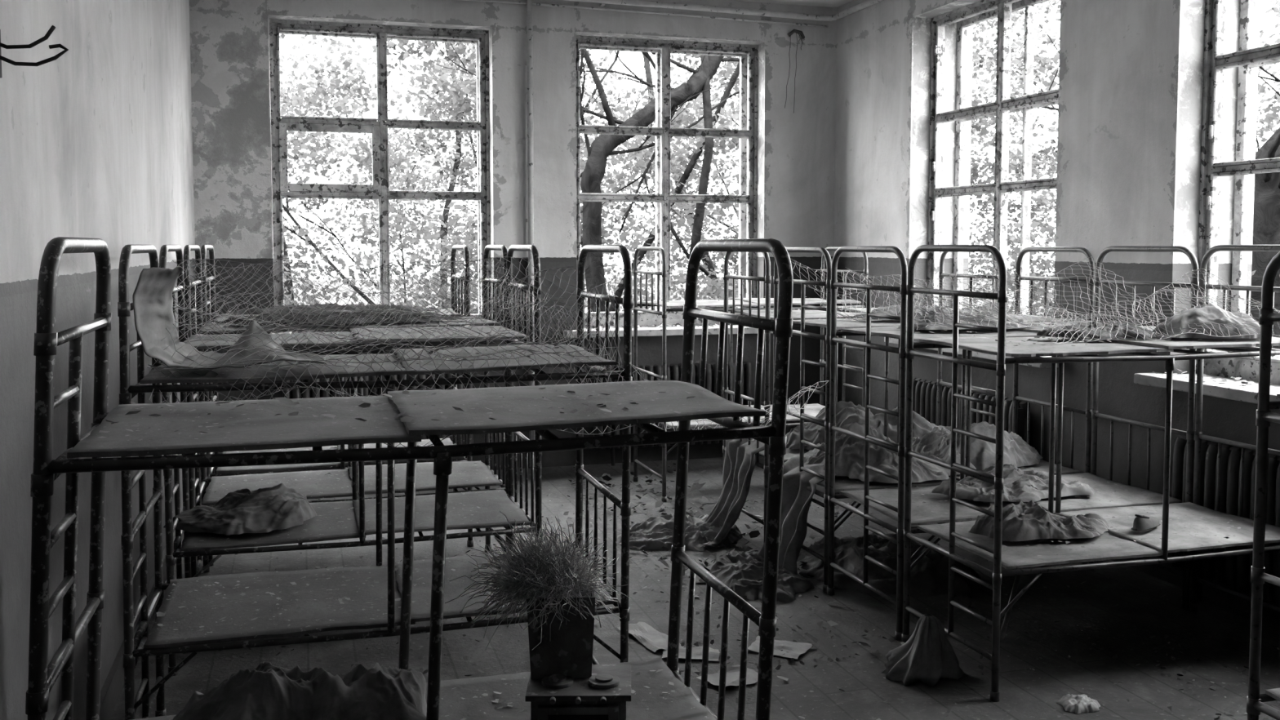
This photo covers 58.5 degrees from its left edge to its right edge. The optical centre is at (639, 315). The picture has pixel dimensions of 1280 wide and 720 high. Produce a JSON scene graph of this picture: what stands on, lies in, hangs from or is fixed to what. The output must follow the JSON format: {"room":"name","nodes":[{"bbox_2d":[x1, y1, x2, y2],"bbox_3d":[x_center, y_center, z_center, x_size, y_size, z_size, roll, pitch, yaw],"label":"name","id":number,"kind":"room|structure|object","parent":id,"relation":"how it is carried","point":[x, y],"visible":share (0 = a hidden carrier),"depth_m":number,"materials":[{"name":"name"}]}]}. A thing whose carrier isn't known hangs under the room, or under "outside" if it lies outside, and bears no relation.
{"room":"dormitory","nodes":[
{"label":"dormitory","id":0,"kind":"room"},
{"bbox_2d":[0,0,199,719],"bbox_3d":[-1.407,-0.297,2.072,0.300,3.240,9.800,-1,4,-16],"label":"wall","id":1,"kind":"structure","parent":0,"point":[96,138],"depth_m":3.23,"materials":[{"name":"paint"}]},
{"bbox_2d":[0,25,68,77],"bbox_3d":[-1.263,-0.549,2.361,0.148,0.107,0.100,-1,4,-16],"label":"coat hook","id":2,"kind":"object","parent":1,"relation":"attached to","point":[52,28],"visible":1,"depth_m":2.37,"materials":[{"name":"black metal"}]},
{"bbox_2d":[99,470,200,719],"bbox_3d":[-1.293,1.259,2.347,0.020,0.100,9.480,-1,4,-16],"label":"baseboard","id":3,"kind":"structure","parent":1,"relation":"attached to","point":[111,690],"depth_m":3.66,"materials":[{"name":"wood"}]},
{"bbox_2d":[189,0,836,470],"bbox_3d":[-0.650,-0.636,7.615,4.906,3.240,0.420,-1,4,-16],"label":"wall","id":4,"kind":"structure","parent":0,"point":[230,66],"depth_m":7.37,"materials":[{"name":"paint"}]},
{"bbox_2d":[268,18,490,333],"bbox_3d":[-1.651,-0.849,7.332,1.347,1.960,0.228,-1,4,-16],"label":"frame","id":5,"kind":"object","parent":4,"relation":"attached to","point":[378,127],"visible":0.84,"depth_m":7.22,"materials":[{"name":"paint"}]},
{"bbox_2d":[219,442,756,473],"bbox_3d":[-0.645,0.945,7.484,4.146,0.100,0.020,-1,4,-16],"label":"baseboard","id":6,"kind":"structure","parent":4,"relation":"attached to","point":[590,456],"depth_m":7.59,"materials":[{"name":"wood"}]},
{"bbox_2d":[458,0,836,466],"bbox_3d":[-0.619,-0.544,7.333,4.089,3.070,0.144,-1,4,-16],"label":"pipe","id":7,"kind":"object","parent":4,"relation":"attached to","point":[529,3],"visible":0.89,"depth_m":7.38,"materials":[{"name":"metal"}]},
{"bbox_2d":[576,35,757,328],"bbox_3d":[0.151,-0.882,7.865,1.320,1.960,0.228,-1,4,-16],"label":"frame","id":8,"kind":"object","parent":4,"relation":"attached to","point":[663,131],"visible":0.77,"depth_m":7.81,"materials":[{"name":"paint"}]},
{"bbox_2d":[563,324,773,337],"bbox_3d":[0.197,0.106,7.719,1.470,0.045,0.250,-1,4,-16],"label":"sill","id":9,"kind":"structure","parent":4,"relation":"attached to","point":[643,331],"depth_m":7.60,"materials":[{"name":"paint"}]},
{"bbox_2d":[584,323,729,328],"bbox_3d":[0.216,0.068,7.723,1.340,0.027,0.238,-1,4,-16],"label":"chips","id":10,"kind":"object","parent":9,"relation":"on","point":[660,326],"depth_m":7.68,"materials":[{"name":"white paint"}]},
{"bbox_2d":[784,29,804,113],"bbox_3d":[1.060,-1.667,7.821,0.154,0.568,0.047,-1,4,-16],"label":"hanging wire","id":11,"kind":"object","parent":4,"relation":"attached to","point":[793,31],"visible":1,"depth_m":7.80,"materials":[{"name":"metal"}]},
{"bbox_2d":[526,581,595,679],"bbox_3d":[-0.167,0.657,2.404,0.140,0.170,0.140,0,4,-5],"label":"pot","id":12,"kind":"object","parent":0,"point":[567,650],"depth_m":2.34,"materials":[{"name":"metal"}]},
{"bbox_2d":[110,455,1279,719],"bbox_3d":[0.742,1.367,3.031,4.906,0.200,10.220,-1,4,-16],"label":"floor","id":13,"kind":"structure","parent":0,"point":[867,695],"depth_m":4.22,"materials":[{"name":"grey wood"}]},
{"bbox_2d":[200,244,473,566],"bbox_3d":[-1.463,0.385,5.571,1.210,1.452,0.581,-1,4,-16],"label":"bunk bed","id":14,"kind":"object","parent":13,"relation":"on","point":[253,469],"visible":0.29,"depth_m":5.46,"materials":[{"name":"metal"}]},
{"bbox_2d":[228,302,437,315],"bbox_3d":[-1.472,-0.036,5.533,0.992,0.042,0.348,-1,4,-16],"label":"rag","id":15,"kind":"object","parent":14,"relation":"on","point":[286,309],"visible":0.62,"depth_m":5.44,"materials":[{"name":"fabric"}]},
{"bbox_2d":[182,244,508,577],"bbox_3d":[-1.247,0.423,4.948,1.290,1.452,0.601,-1,4,-16],"label":"bunk bed","id":16,"kind":"object","parent":13,"relation":"on","point":[315,484],"visible":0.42,"depth_m":4.91,"materials":[{"name":"metal"}]},
{"bbox_2d":[217,310,469,324],"bbox_3d":[-1.262,0.002,4.914,1.054,0.041,0.445,-1,4,-16],"label":"rag","id":17,"kind":"object","parent":16,"relation":"on","point":[323,315],"visible":0.56,"depth_m":4.78,"materials":[{"name":"fabric"}]},
{"bbox_2d":[159,244,542,675],"bbox_3d":[-1.059,0.464,4.280,1.290,1.452,0.611,-1,4,-16],"label":"bunk bed","id":18,"kind":"object","parent":13,"relation":"on","point":[355,517],"visible":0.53,"depth_m":4.17,"materials":[{"name":"metal"}]},
{"bbox_2d":[163,482,316,534],"bbox_3d":[-1.430,0.688,4.151,0.443,0.121,0.410,1,4,22],"label":"crumpled cloth","id":19,"kind":"object","parent":18,"relation":"on","point":[277,507],"visible":1,"depth_m":4.08,"materials":[{"name":"fabric"}]},
{"bbox_2d":[181,254,520,329],"bbox_3d":[-1.071,-0.098,4.315,1.206,0.253,0.548,-1,4,-16],"label":"netting","id":20,"kind":"object","parent":18,"relation":"on","point":[500,300],"visible":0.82,"depth_m":4.32,"materials":[{"name":"grey metal"}]},
{"bbox_2d":[117,244,633,719],"bbox_3d":[-0.752,0.520,3.360,1.354,1.452,0.621,-1,4,-16],"label":"bunk bed","id":21,"kind":"object","parent":13,"relation":"on","point":[212,610],"visible":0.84,"depth_m":3.21,"materials":[{"name":"metal"}]},
{"bbox_2d":[132,266,326,368],"bbox_3d":[-1.119,-0.006,3.164,0.475,0.268,0.430,-1,4,-16],"label":"sheet","id":22,"kind":"object","parent":21,"relation":"on","point":[152,297],"visible":0.88,"depth_m":3.02,"materials":[{"name":"grey fabric"}]},
{"bbox_2d":[172,256,577,348],"bbox_3d":[-0.880,-0.052,3.768,1.286,0.275,0.481,-1,4,-16],"label":"netting","id":23,"kind":"object","parent":21,"relation":"on","point":[502,256],"visible":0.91,"depth_m":3.77,"materials":[{"name":"grey metal"}]},
{"bbox_2d":[146,266,609,369],"bbox_3d":[-0.738,-0.011,3.341,1.265,0.247,0.590,-1,4,-16],"label":"netting","id":24,"kind":"object","parent":21,"relation":"on","point":[277,325],"visible":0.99,"depth_m":3.33,"materials":[{"name":"grey metal"}]},
{"bbox_2d":[148,344,635,447],"bbox_3d":[-0.623,0.213,3.003,1.261,0.255,0.267,-1,4,-16],"label":"netting","id":25,"kind":"object","parent":21,"relation":"attached to","point":[308,365],"visible":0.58,"depth_m":3.05,"materials":[{"name":"grey metal"}]},
{"bbox_2d":[502,266,622,383],"bbox_3d":[-0.304,0.030,3.994,0.023,0.370,1.617,-1,4,-19],"label":"netting","id":26,"kind":"object","parent":21,"relation":"attached to","point":[511,277],"visible":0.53,"depth_m":3.64,"materials":[{"name":"grey metal"}]},
{"bbox_2d":[281,372,474,470],"bbox_3d":[-1.615,0.689,7.096,1.160,0.659,0.119,-1,4,-16],"label":"radiator","id":27,"kind":"object","parent":13,"relation":"on","point":[306,394],"visible":0.11,"depth_m":7.03,"materials":[{"name":"metal"}]},
{"bbox_2d":[25,236,793,719],"bbox_3d":[-0.451,0.576,2.336,1.404,1.464,0.597,-1,4,-16],"label":"bunk bed","id":28,"kind":"object","parent":13,"relation":"on","point":[659,691],"visible":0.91,"depth_m":2.23,"materials":[{"name":"metal"}]},
{"bbox_2d":[172,661,426,719],"bbox_3d":[-0.701,0.760,2.284,0.572,0.203,0.515,-1,4,-16],"label":"blanket","id":29,"kind":"object","parent":28,"relation":"on","point":[268,691],"visible":1,"depth_m":2.16,"materials":[{"name":"fabric"}]},
{"bbox_2d":[524,664,631,719],"bbox_3d":[-0.123,0.796,2.346,0.210,0.120,0.183,0,4,0],"label":"stove","id":30,"kind":"object","parent":28,"relation":"on","point":[603,695],"visible":0.99,"depth_m":2.28,"materials":[{"name":"metal"}]},
{"bbox_2d":[444,511,628,679],"bbox_3d":[-0.224,0.570,2.410,0.365,0.343,0.404,-2,4,-34],"label":"potted grass","id":31,"kind":"object","parent":30,"relation":"on","point":[557,589],"depth_m":2.34,"materials":[{"name":"plant"}]},
{"bbox_2d":[617,621,684,652],"bbox_3d":[0.035,1.182,4.221,0.125,0.013,0.317,-2,4,-28],"label":"paper sheet","id":32,"kind":"object","parent":13,"relation":"on","point":[654,640],"visible":0.86,"depth_m":4.22,"materials":[{"name":"white paper"}]},
{"bbox_2d":[592,361,751,466],"bbox_3d":[0.227,0.655,7.641,1.102,0.659,0.119,-1,4,-16],"label":"radiator","id":33,"kind":"object","parent":13,"relation":"on","point":[673,372],"visible":0.25,"depth_m":7.62,"materials":[{"name":"metal"}]},
{"bbox_2d":[617,513,742,551],"bbox_3d":[0.211,1.050,5.672,0.530,0.108,0.619,2,4,30],"label":"heap","id":34,"kind":"object","parent":13,"relation":"on","point":[655,532],"visible":0.7,"depth_m":5.55,"materials":[{"name":"fabric"}]},
{"bbox_2d":[662,646,719,661],"bbox_3d":[0.181,1.194,4.046,0.204,0.010,0.122,0,4,6],"label":"paper sheet","id":35,"kind":"object","parent":13,"relation":"on","point":[696,651],"visible":0.53,"depth_m":4.04,"materials":[{"name":"white paper"}]},
{"bbox_2d":[149,459,1279,719],"bbox_3d":[0.209,1.139,4.523,4.058,0.073,6.021,-1,4,-16],"label":"debris","id":36,"kind":"object","parent":13,"relation":"on","point":[606,477],"visible":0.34,"depth_m":4.60,"materials":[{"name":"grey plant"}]},
{"bbox_2d":[696,664,758,686],"bbox_3d":[0.310,1.206,3.823,0.204,0.014,0.153,-2,4,-34],"label":"paper sheet","id":37,"kind":"object","parent":13,"relation":"on","point":[732,671],"visible":0.64,"depth_m":3.83,"materials":[{"name":"white paper"}]},
{"bbox_2d":[632,246,868,502],"bbox_3d":[0.654,0.309,6.890,1.280,1.442,0.611,-1,4,-16],"label":"bunk bed","id":38,"kind":"object","parent":13,"relation":"on","point":[814,409],"visible":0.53,"depth_m":6.77,"materials":[{"name":"grey metal"}]},
{"bbox_2d":[628,362,828,441],"bbox_3d":[0.375,0.236,3.523,0.206,0.244,1.038,3,5,43],"label":"netting","id":39,"kind":"object","parent":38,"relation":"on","point":[640,374],"visible":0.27,"depth_m":3.50,"materials":[{"name":"grey metal"}]},
{"bbox_2d":[706,550,814,602],"bbox_3d":[0.494,1.102,4.961,0.406,0.090,0.674,-1,4,-16],"label":"heap","id":40,"kind":"object","parent":13,"relation":"on","point":[742,571],"visible":0.8,"depth_m":4.83,"materials":[{"name":"fabric"}]},
{"bbox_2d":[747,635,812,658],"bbox_3d":[0.497,1.190,4.107,0.213,0.011,0.154,2,4,27],"label":"paper sheet","id":41,"kind":"object","parent":13,"relation":"on","point":[790,649],"visible":0.74,"depth_m":4.10,"materials":[{"name":"white paper"}]},
{"bbox_2d":[722,251,999,542],"bbox_3d":[1.119,0.375,5.815,1.280,1.442,0.581,-1,4,-16],"label":"bunk bed","id":42,"kind":"object","parent":13,"relation":"on","point":[767,313],"visible":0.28,"depth_m":5.66,"materials":[{"name":"grey metal"}]},
{"bbox_2d":[702,438,764,546],"bbox_3d":[0.436,0.850,5.626,0.382,0.507,0.424,-1,4,-16],"label":"sheet","id":43,"kind":"object","parent":42,"relation":"hanging from","point":[739,464],"visible":0.88,"depth_m":5.63,"materials":[{"name":"fabric"}]},
{"bbox_2d":[786,400,951,449],"bbox_3d":[1.193,0.536,5.842,1.041,0.216,0.516,-1,4,-16],"label":"blanket","id":44,"kind":"object","parent":42,"relation":"on","point":[846,412],"visible":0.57,"depth_m":5.67,"materials":[{"name":"fabric"}]},
{"bbox_2d":[798,528,981,596],"bbox_3d":[1.105,1.060,5.129,0.795,0.153,0.806,0,4,8],"label":"heap","id":45,"kind":"object","parent":13,"relation":"on","point":[931,572],"visible":0.56,"depth_m":4.91,"materials":[{"name":"fabric"}]},
{"bbox_2d":[880,613,964,685],"bbox_3d":[0.949,1.113,3.865,0.274,0.200,0.246,-1,4,-16],"label":"cloth","id":46,"kind":"object","parent":13,"relation":"on","point":[927,656],"visible":1,"depth_m":3.82,"materials":[{"name":"fabric"}]},
{"bbox_2d":[773,247,1095,592],"bbox_3d":[1.318,0.412,5.197,1.310,1.442,0.581,-1,4,-16],"label":"bunk bed","id":47,"kind":"object","parent":13,"relation":"on","point":[842,482],"visible":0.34,"depth_m":4.99,"materials":[{"name":"grey metal"}]},
{"bbox_2d":[757,455,836,574],"bbox_3d":[0.665,0.895,5.028,0.294,0.484,0.420,-1,4,-16],"label":"sheet","id":48,"kind":"object","parent":47,"relation":"hanging from","point":[797,500],"visible":0.78,"depth_m":4.97,"materials":[{"name":"fabric"}]},
{"bbox_2d":[804,422,976,483],"bbox_3d":[1.138,0.580,5.179,0.855,0.210,0.709,-1,4,-16],"label":"blanket","id":49,"kind":"object","parent":47,"relation":"on","point":[849,450],"visible":0.62,"depth_m":4.99,"materials":[{"name":"fabric"}]},
{"bbox_2d":[853,304,992,319],"bbox_3d":[1.301,-0.019,5.146,0.688,0.056,0.403,0,4,-3],"label":"rag","id":50,"kind":"object","parent":47,"relation":"on","point":[891,309],"visible":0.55,"depth_m":5.05,"materials":[{"name":"fabric"}]},
{"bbox_2d":[791,258,1070,320],"bbox_3d":[1.291,-0.135,5.203,1.203,0.267,0.632,-1,4,-16],"label":"netting","id":51,"kind":"object","parent":47,"relation":"on","point":[795,264],"visible":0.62,"depth_m":5.22,"materials":[{"name":"grey metal"}]},
{"bbox_2d":[931,421,1042,470],"bbox_3d":[1.574,0.579,5.322,0.662,0.194,0.477,-1,4,-16],"label":"blanket","id":52,"kind":"object","parent":47,"relation":"on","point":[1017,452],"visible":0.58,"depth_m":5.18,"materials":[{"name":"fabric"}]},
{"bbox_2d":[912,377,1030,486],"bbox_3d":[1.779,0.733,6.373,0.119,0.659,1.160,-1,4,-16],"label":"radiator","id":53,"kind":"object","parent":13,"relation":"on","point":[924,391],"visible":0.26,"depth_m":6.36,"materials":[{"name":"metal"}]},
{"bbox_2d":[826,245,1199,640],"bbox_3d":[1.489,0.445,4.622,1.310,1.447,0.601,-1,4,-16],"label":"bunk bed","id":54,"kind":"object","parent":13,"relation":"on","point":[927,507],"visible":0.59,"depth_m":4.52,"materials":[{"name":"grey metal"}]},
{"bbox_2d":[896,312,1039,329],"bbox_3d":[1.295,0.016,4.577,0.646,0.055,0.325,-1,4,-12],"label":"rag","id":55,"kind":"object","parent":54,"relation":"on","point":[945,326],"visible":0.6,"depth_m":4.46,"materials":[{"name":"fabric"}]},
{"bbox_2d":[844,256,1164,329],"bbox_3d":[1.500,-0.099,4.609,1.215,0.267,0.586,-1,4,-16],"label":"netting","id":56,"kind":"object","parent":54,"relation":"on","point":[864,277],"visible":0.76,"depth_m":4.63,"materials":[{"name":"grey metal"}]},
{"bbox_2d":[931,463,1094,502],"bbox_3d":[1.513,0.667,4.641,0.646,0.101,0.355,-1,4,-16],"label":"sheet","id":57,"kind":"object","parent":54,"relation":"on","point":[1019,485],"visible":0.75,"depth_m":4.58,"materials":[{"name":"fabric"}]},
{"bbox_2d":[1056,693,1100,714],"bbox_3d":[1.384,1.212,3.600,0.134,0.037,0.108,-1,4,-16],"label":"rag","id":58,"kind":"object","parent":13,"relation":"on","point":[1078,704],"visible":1,"depth_m":3.57,"materials":[{"name":"fabric"}]},
{"bbox_2d":[901,244,1279,702],"bbox_3d":[1.667,0.477,4.056,1.310,1.452,0.591,-1,4,-16],"label":"bunk bed","id":59,"kind":"object","parent":13,"relation":"on","point":[1186,526],"visible":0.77,"depth_m":3.88,"materials":[{"name":"grey metal"}]},
{"bbox_2d":[968,500,1109,541],"bbox_3d":[1.413,0.706,4.014,0.523,0.101,0.274,-1,4,-16],"label":"sheet","id":60,"kind":"object","parent":59,"relation":"on","point":[1021,522],"visible":0.94,"depth_m":3.94,"materials":[{"name":"fabric"}]},
{"bbox_2d":[1036,320,1155,338],"bbox_3d":[1.646,0.049,4.084,0.422,0.050,0.275,-1,4,-16],"label":"rag","id":61,"kind":"object","parent":59,"relation":"on","point":[1043,333],"visible":0.7,"depth_m":4.02,"materials":[{"name":"fabric"}]},
{"bbox_2d":[1130,514,1160,531],"bbox_3d":[1.796,0.723,4.057,0.058,0.055,0.175,3,5,45],"label":"shoe","id":62,"kind":"object","parent":59,"relation":"on","point":[1141,522],"visible":1,"depth_m":4.01,"materials":[{"name":"fabric"}]},
{"bbox_2d":[1033,268,1279,343],"bbox_3d":[1.755,-0.045,4.061,1.072,0.227,0.606,-1,4,-16],"label":"netting","id":63,"kind":"object","parent":59,"relation":"on","point":[1086,317],"visible":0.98,"depth_m":4.08,"materials":[{"name":"grey metal"}]},
{"bbox_2d":[1151,302,1260,338],"bbox_3d":[2.045,0.014,4.107,0.400,0.116,0.331,-1,4,-22],"label":"pillow","id":64,"kind":"object","parent":59,"relation":"on","point":[1210,313],"visible":0.91,"depth_m":4.01,"materials":[{"name":"fabric"}]},
{"bbox_2d":[1170,437,1279,604],"bbox_3d":[2.418,0.865,4.220,0.119,0.659,1.160,-1,4,-16],"label":"radiator","id":65,"kind":"object","parent":13,"relation":"on","point":[1232,571],"visible":0.56,"depth_m":4.45,"materials":[{"name":"metal"}]},
{"bbox_2d":[1246,251,1279,719],"bbox_3d":[2.114,0.571,2.517,1.330,1.452,0.601,-1,4,-16],"label":"bunk bed","id":66,"kind":"object","parent":13,"relation":"on","point":[1255,705],"visible":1,"depth_m":2.58,"materials":[{"name":"grey metal"}]},
{"bbox_2d":[724,0,853,7],"bbox_3d":[0.742,-1.966,2.827,4.906,0.300,10.220,-1,4,-16],"label":"ceiling","id":67,"kind":"structure","parent":0,"point":[828,3],"depth_m":7.72,"materials":[{"name":"paint"}]},
{"bbox_2d":[834,0,1279,557],"bbox_3d":[2.952,-0.376,3.361,0.420,3.240,9.800,-1,4,-16],"label":"wall","id":68,"kind":"structure","parent":0,"point":[1131,72],"depth_m":5.40,"materials":[{"name":"paint"}]},
{"bbox_2d":[835,0,883,19],"bbox_3d":[2.680,-1.755,3.306,0.075,0.040,9.310,-1,4,-16],"label":"pipe","id":69,"kind":"object","parent":68,"relation":"attached to","point":[867,3],"visible":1,"depth_m":7.46,"materials":[{"name":"paint"}]},
{"bbox_2d":[884,337,1058,368],"bbox_3d":[1.868,0.189,6.375,0.270,0.045,1.580,-1,4,-16],"label":"sill","id":70,"kind":"structure","parent":68,"relation":"attached to","point":[892,340],"depth_m":6.07,"materials":[{"name":"paint"}]},
{"bbox_2d":[927,0,1058,315],"bbox_3d":[2.080,-0.791,6.378,0.228,1.960,1.420,-1,4,-16],"label":"frame","id":71,"kind":"object","parent":68,"relation":"attached to","point":[1003,106],"visible":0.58,"depth_m":6.41,"materials":[{"name":"paint"}]},
{"bbox_2d":[920,484,1279,625],"bbox_3d":[2.702,1.187,3.528,0.020,0.100,9.480,-1,4,-16],"label":"baseboard","id":72,"kind":"structure","parent":68,"relation":"attached to","point":[1269,615],"depth_m":4.67,"materials":[{"name":"wood"}]},
{"bbox_2d":[1195,0,1213,373],"bbox_3d":[2.615,-0.660,4.236,0.020,1.960,1.400,-1,4,-16],"label":"trim","id":73,"kind":"structure","parent":68,"relation":"attached to","point":[1209,3],"depth_m":4.89,"materials":[{"name":"paint"}]},
{"bbox_2d":[1133,372,1279,404],"bbox_3d":[2.495,0.318,4.260,0.270,0.045,1.560,-1,4,-16],"label":"sill","id":74,"kind":"structure","parent":68,"relation":"attached to","point":[1232,389],"depth_m":4.58,"materials":[{"name":"paint"}]},
{"bbox_2d":[1151,370,1279,392],"bbox_3d":[2.495,0.281,4.258,0.248,0.024,1.420,-1,4,-16],"label":"chips","id":75,"kind":"object","parent":74,"relation":"on","point":[1237,378],"depth_m":4.66,"materials":[{"name":"white paint"}]},
{"bbox_2d":[1203,0,1279,385],"bbox_3d":[2.707,-0.661,4.263,0.228,1.960,1.400,-1,4,-16],"label":"frame","id":76,"kind":"object","parent":68,"relation":"attached to","point":[1248,57],"visible":0.66,"depth_m":4.87,"materials":[{"name":"paint"}]},
{"label":"outside","id":77,"kind":"structure","parent":0,"visible":0},
{"bbox_2d":[293,274,1054,317],"bbox_3d":[2.931,1.113,16.611,105.000,0.150,110.000,-1,4,-16],"label":"ground","id":78,"kind":"structure","parent":77,"point":[357,282],"depth_m":50.44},
{"bbox_2d":[279,34,346,305],"bbox_3d":[-4.344,-4.025,10.650,3.376,10.841,5.536,-1,4,-11],"label":"tree","id":79,"kind":"object","parent":78,"relation":"on","point":[298,144],"visible":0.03,"depth_m":11.84,"materials":[{"name":"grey plant"}]},
{"bbox_2d":[280,66,474,307],"bbox_3d":[-4.946,-4.005,14.639,5.361,10.310,3.972,-2,4,-30],"label":"tree","id":80,"kind":"object","parent":78,"relation":"on","point":[332,136],"visible":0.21,"depth_m":15.18,"materials":[{"name":"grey plant"}]},
{"bbox_2d":[280,35,624,314],"bbox_3d":[-2.864,-3.606,13.291,4.679,9.709,8.358,0,4,-7],"label":"tree","id":81,"kind":"object","parent":78,"relation":"on","point":[461,108],"visible":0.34,"depth_m":11.44,"materials":[{"name":"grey plant"}]},
{"bbox_2d":[349,50,686,314],"bbox_3d":[-1.710,-2.404,15.740,4.679,6.997,4.070,-1,4,-16],"label":"tree","id":82,"kind":"object","parent":78,"relation":"on","point":[595,91],"visible":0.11,"depth_m":15.14,"materials":[{"name":"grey plant"}]},
{"bbox_2d":[411,42,739,314],"bbox_3d":[0.436,-3.507,12.312,5.619,9.613,5.265,-1,4,-16],"label":"tree","id":83,"kind":"object","parent":78,"relation":"on","point":[648,242],"visible":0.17,"depth_m":11.49,"materials":[{"name":"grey plant"}]},
{"bbox_2d":[432,41,739,311],"bbox_3d":[0.123,-1.202,10.038,3.924,5.294,2.046,-1,4,-16],"label":"tree","id":84,"kind":"object","parent":78,"relation":"on","point":[593,175],"visible":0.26,"depth_m":9.58,"materials":[{"name":"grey plant"}]},
{"bbox_2d":[579,53,739,309],"bbox_3d":[1.148,-1.720,16.214,4.452,5.579,5.433,-1,4,-11],"label":"tree","id":85,"kind":"object","parent":78,"relation":"on","point":[647,71],"visible":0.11,"depth_m":15.70,"materials":[{"name":"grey plant"}]},
{"bbox_2d":[594,53,739,308],"bbox_3d":[1.574,-3.637,12.160,3.858,9.879,6.060,-1,4,-10],"label":"tree","id":86,"kind":"object","parent":78,"relation":"on","point":[689,118],"visible":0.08,"depth_m":12.93,"materials":[{"name":"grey plant"}]},
{"bbox_2d":[685,50,1057,314],"bbox_3d":[3.630,-3.127,15.605,5.669,8.475,5.461,-1,4,-20],"label":"tree","id":87,"kind":"object","parent":78,"relation":"on","point":[1038,199],"visible":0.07,"depth_m":14.70,"materials":[{"name":"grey plant"}]},
{"bbox_2d":[700,17,1057,309],"bbox_3d":[2.886,-2.678,13.230,4.268,7.853,5.104,-1,4,-16],"label":"tree","id":88,"kind":"object","parent":78,"relation":"on","point":[988,122],"visible":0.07,"depth_m":12.05,"materials":[{"name":"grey plant"}]},
{"bbox_2d":[968,0,1060,317],"bbox_3d":[5.038,-1.785,12.321,4.319,6.162,7.646,0,4,-4],"label":"tree","id":89,"kind":"object","parent":78,"relation":"on","point":[1013,166],"visible":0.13,"depth_m":13.43,"materials":[{"name":"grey plant"}]},
{"bbox_2d":[972,0,1279,315],"bbox_3d":[5.967,-2.492,9.745,5.874,7.897,4.093,-1,4,-14],"label":"tree","id":90,"kind":"object","parent":78,"relation":"on","point":[1268,119],"visible":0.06,"depth_m":10.12,"materials":[{"name":"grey plant"}]},
{"bbox_2d":[995,29,1279,349],"bbox_3d":[4.178,-0.595,7.828,2.394,4.351,3.661,-1,4,-21],"label":"tree","id":91,"kind":"object","parent":78,"relation":"on","point":[1266,217],"visible":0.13,"depth_m":7.83,"materials":[{"name":"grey plant"}]},
{"bbox_2d":[1006,35,1279,317],"bbox_3d":[7.052,-1.999,13.355,4.270,6.505,5.629,0,4,-5],"label":"tree","id":92,"kind":"object","parent":78,"relation":"on","point":[1276,95],"visible":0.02,"depth_m":12.51,"materials":[{"name":"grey plant"}]},
{"bbox_2d":[1251,1,1279,276],"bbox_3d":[6.457,-2.872,8.511,5.493,8.804,4.265,0,4,8],"label":"tree","id":93,"kind":"object","parent":78,"relation":"on","point":[1262,86],"visible":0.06,"depth_m":8.83,"materials":[{"name":"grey plant"}]}
]}

